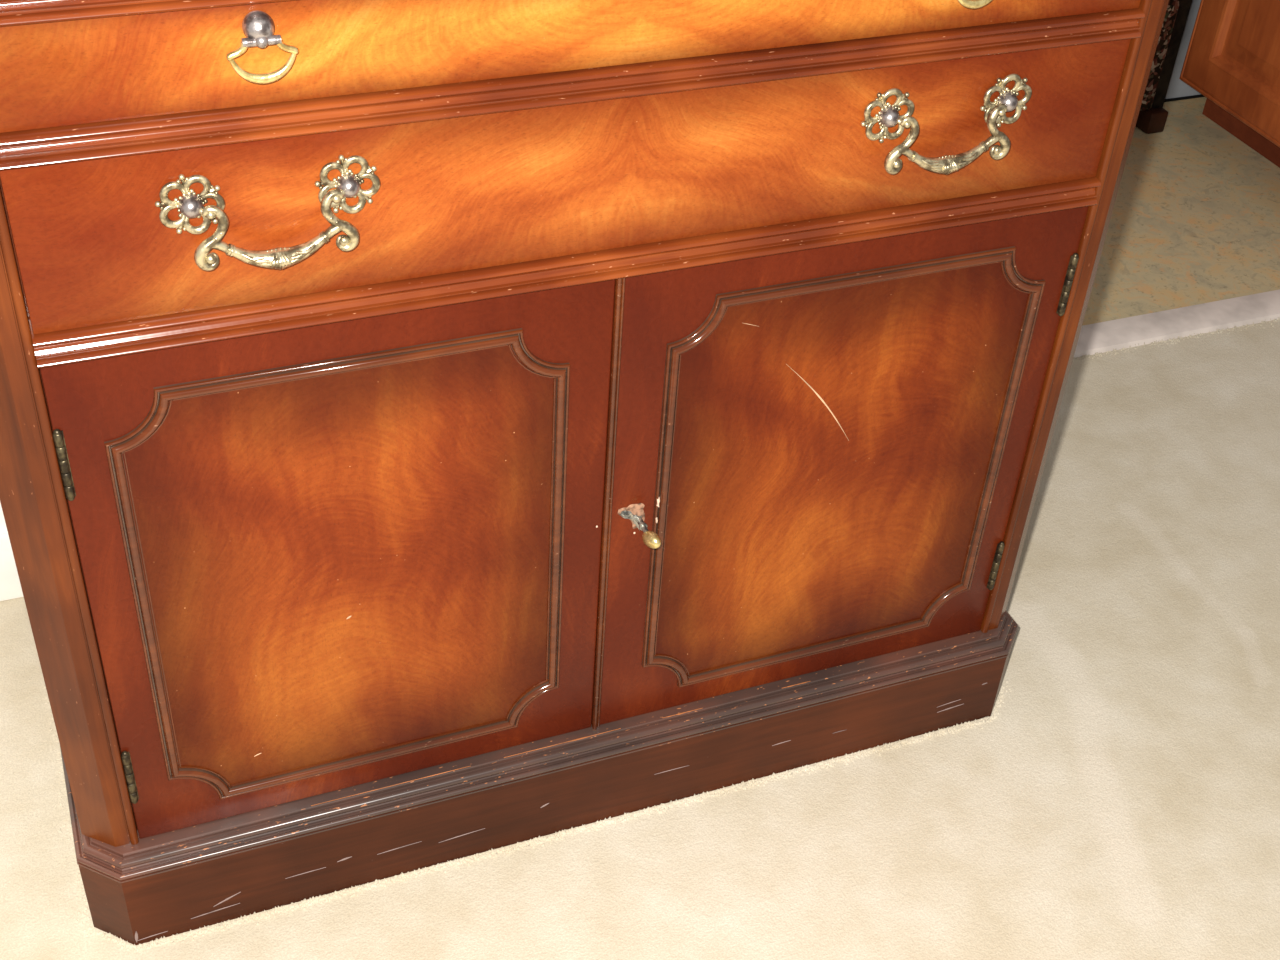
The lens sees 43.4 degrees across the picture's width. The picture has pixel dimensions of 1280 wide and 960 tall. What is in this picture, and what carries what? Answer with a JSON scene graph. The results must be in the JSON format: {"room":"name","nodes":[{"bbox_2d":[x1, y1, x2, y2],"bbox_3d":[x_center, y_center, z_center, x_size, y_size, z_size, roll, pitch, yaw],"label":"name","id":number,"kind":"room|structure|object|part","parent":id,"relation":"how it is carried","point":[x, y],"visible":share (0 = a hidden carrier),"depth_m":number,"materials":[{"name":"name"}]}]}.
{"room":"living room","nodes":[
{"label":"living room","id":0,"kind":"room"},
{"bbox_2d":[0,503,7,533],"bbox_3d":[-1.418,-0.734,0.677,3.700,2.500,0.118,-11,41,-18],"label":"wall","id":1,"kind":"structure","parent":0,"point":[3,529],"depth_m":1.63,"materials":[{"name":"white paint"}]},
{"bbox_2d":[0,532,23,600],"bbox_3d":[-1.462,0.250,1.379,3.700,0.085,0.008,-11,41,-18],"label":"baseboard","id":2,"kind":"structure","parent":1,"relation":"attached to","point":[10,586],"depth_m":1.66,"materials":[{"name":"white paint"}]},
{"bbox_2d":[0,318,1279,959],"bbox_3d":[0.440,1.119,0.562,6.400,0.064,3.722,-11,41,-18],"label":"floor","id":3,"kind":"structure","parent":0,"point":[1117,797],"depth_m":1.52,"materials":[{"name":"beige carpet"}]},
{"bbox_2d":[0,0,1168,944],"bbox_3d":[-0.096,-0.169,1.386,0.920,0.885,0.468,-11,41,-18],"label":"sideboard","id":4,"kind":"object","parent":3,"relation":"on","point":[354,354],"visible":1,"depth_m":1.19,"materials":[{"name":"brown wood"}]},
{"bbox_3d":[-0.002,-0.336,1.013,0.800,0.020,0.029,-11,41,-18],"label":"rail","id":5,"kind":"part","parent":4,"relation":"part of","materials":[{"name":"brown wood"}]},
{"bbox_3d":[-0.224,-0.265,0.942,0.022,0.019,0.020,-11,41,-18],"label":"pull knob","id":6,"kind":"part","parent":4,"relation":"part of","materials":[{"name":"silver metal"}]},
{"bbox_3d":[-0.230,-0.157,1.018,0.105,0.051,0.020,-11,41,-18],"label":"bail handle","id":7,"kind":"part","parent":4,"relation":"part of","materials":[{"name":"gold metal"}]},
{"bbox_3d":[-0.217,0.069,1.242,0.394,0.469,0.020,-11,41,-18],"label":"door","id":8,"kind":"part","parent":4,"relation":"part of","materials":[{"name":"brown wood"}]},
{"bbox_3d":[-0.214,0.078,1.233,0.330,0.411,0.006,-11,41,-18],"label":"panel moulding","id":9,"kind":"part","parent":4,"relation":"part of","materials":[{"name":"brown wood"}]},
{"bbox_3d":[-0.215,0.076,1.235,0.316,0.396,0.001,-11,41,-18],"label":"panel","id":10,"kind":"part","parent":4,"relation":"part of","materials":[{"name":"brown wood"}]},
{"bbox_3d":[-0.115,0.106,1.599,0.901,0.018,0.463,-11,41,-18],"label":"plinth moulding","id":11,"kind":"part","parent":4,"relation":"part of","materials":[{"name":"brown wood"}]},
{"bbox_3d":[-0.015,-0.160,1.152,0.800,0.021,0.029,-11,41,-18],"label":"rail","id":12,"kind":"part","parent":4,"relation":"part of","materials":[{"name":"brown wood"}]},
{"bbox_3d":[-0.063,-0.299,1.212,0.798,0.116,0.300,-11,41,-18],"label":"drawer","id":13,"kind":"part","parent":4,"relation":"part of","materials":[{"name":"brown wood"}]},
{"bbox_3d":[-0.057,-0.387,1.143,0.798,0.064,0.300,-11,41,-18],"label":"drawer","id":14,"kind":"part","parent":4,"relation":"part of","materials":[{"name":"brown wood"}]},
{"bbox_3d":[-0.007,-0.268,1.066,0.800,0.020,0.029,-11,41,-18],"label":"rail","id":15,"kind":"part","parent":4,"relation":"part of","materials":[{"name":"brown wood"}]},
{"bbox_3d":[-0.006,0.033,1.304,0.020,0.026,0.002,-11,41,-18],"label":"lock plate","id":16,"kind":"part","parent":4,"relation":"part of","materials":[{"name":"grey metal"}]},
{"bbox_2d":[636,518,660,548],"bbox_3d":[0.007,0.044,1.295,0.012,0.014,0.034,-11,41,-18],"label":"key","id":17,"kind":"object","parent":4,"relation":"in","point":[650,539],"visible":1,"depth_m":1.29,"materials":[{"name":"gold metal"}]},
{"bbox_3d":[0.154,-0.005,1.369,0.403,0.469,0.020,-11,41,-18],"label":"door","id":18,"kind":"part","parent":4,"relation":"part of","materials":[{"name":"brown wood"}]},
{"bbox_3d":[0.166,0.000,1.365,0.318,0.398,0.001,-11,41,-18],"label":"panel","id":19,"kind":"part","parent":4,"relation":"part of","materials":[{"name":"brown wood"}]},
{"bbox_3d":[0.167,0.002,1.363,0.333,0.413,0.006,-11,41,-18],"label":"panel moulding","id":20,"kind":"part","parent":4,"relation":"part of","materials":[{"name":"brown wood"}]},
{"bbox_3d":[0.226,-0.247,1.174,0.105,0.051,0.020,-11,41,-18],"label":"bail handle","id":21,"kind":"part","parent":4,"relation":"part of","materials":[{"name":"gold metal"}]},
{"bbox_2d":[1074,289,1279,357],"bbox_3d":[1.477,-0.347,2.500,2.700,0.060,0.066,-11,41,-18],"label":"door threshold","id":22,"kind":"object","parent":3,"relation":"on","point":[1117,334],"depth_m":2.22,"materials":[{"name":"white stone"}]},
{"bbox_2d":[1082,97,1279,325],"bbox_3d":[1.359,-0.529,2.740,2.700,0.056,0.610,-11,41,-18],"label":"floor","id":23,"kind":"structure","parent":0,"point":[1195,219],"depth_m":2.48,"materials":[{"name":"plastic"}]},
{"bbox_2d":[1136,0,1191,133],"bbox_3d":[0.690,-1.066,2.276,0.488,1.284,0.056,-11,41,-18],"label":"screen","id":24,"kind":"object","parent":23,"relation":"on","point":[1152,116],"visible":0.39,"depth_m":2.66,"materials":[{"name":"brown wood"}]},
{"bbox_3d":[0.691,-1.067,2.271,0.427,1.215,0.034,-11,41,-18],"label":"fabric panel","id":25,"kind":"part","parent":24,"relation":"part of","materials":[{"name":"black fabric"}]},
{"bbox_3d":[0.897,-1.123,2.347,0.036,1.258,0.038,-11,41,-18],"label":"post","id":26,"kind":"part","parent":24,"relation":"part of","materials":[{"name":"black wood"}]},
{"bbox_2d":[1179,0,1279,167],"bbox_3d":[1.296,-0.878,2.387,0.652,0.918,0.533,-11,41,-18],"label":"base cabinet","id":27,"kind":"object","parent":23,"relation":"on","point":[1232,58],"visible":1,"depth_m":2.54,"materials":[{"name":"brown wood"}]},
{"bbox_3d":[1.000,-0.786,2.310,0.008,0.490,0.298,-11,41,-18],"label":"raised panel","id":28,"kind":"part","parent":27,"relation":"part of","materials":[{"name":"brown wood"}]},
{"bbox_2d":[1165,0,1200,98],"bbox_3d":[1.298,-1.725,2.226,2.700,2.560,0.115,-11,41,-18],"label":"wall","id":29,"kind":"structure","parent":0,"point":[1177,87],"depth_m":2.79,"materials":[{"name":"white paint"}]},
{"bbox_2d":[1164,94,1204,101],"bbox_3d":[1.251,-0.732,2.939,2.700,0.004,0.004,-11,41,-18],"label":"trim","id":30,"kind":"structure","parent":29,"relation":"attached to","point":[1200,95],"depth_m":2.84,"materials":[{"name":"black"}]}
]}

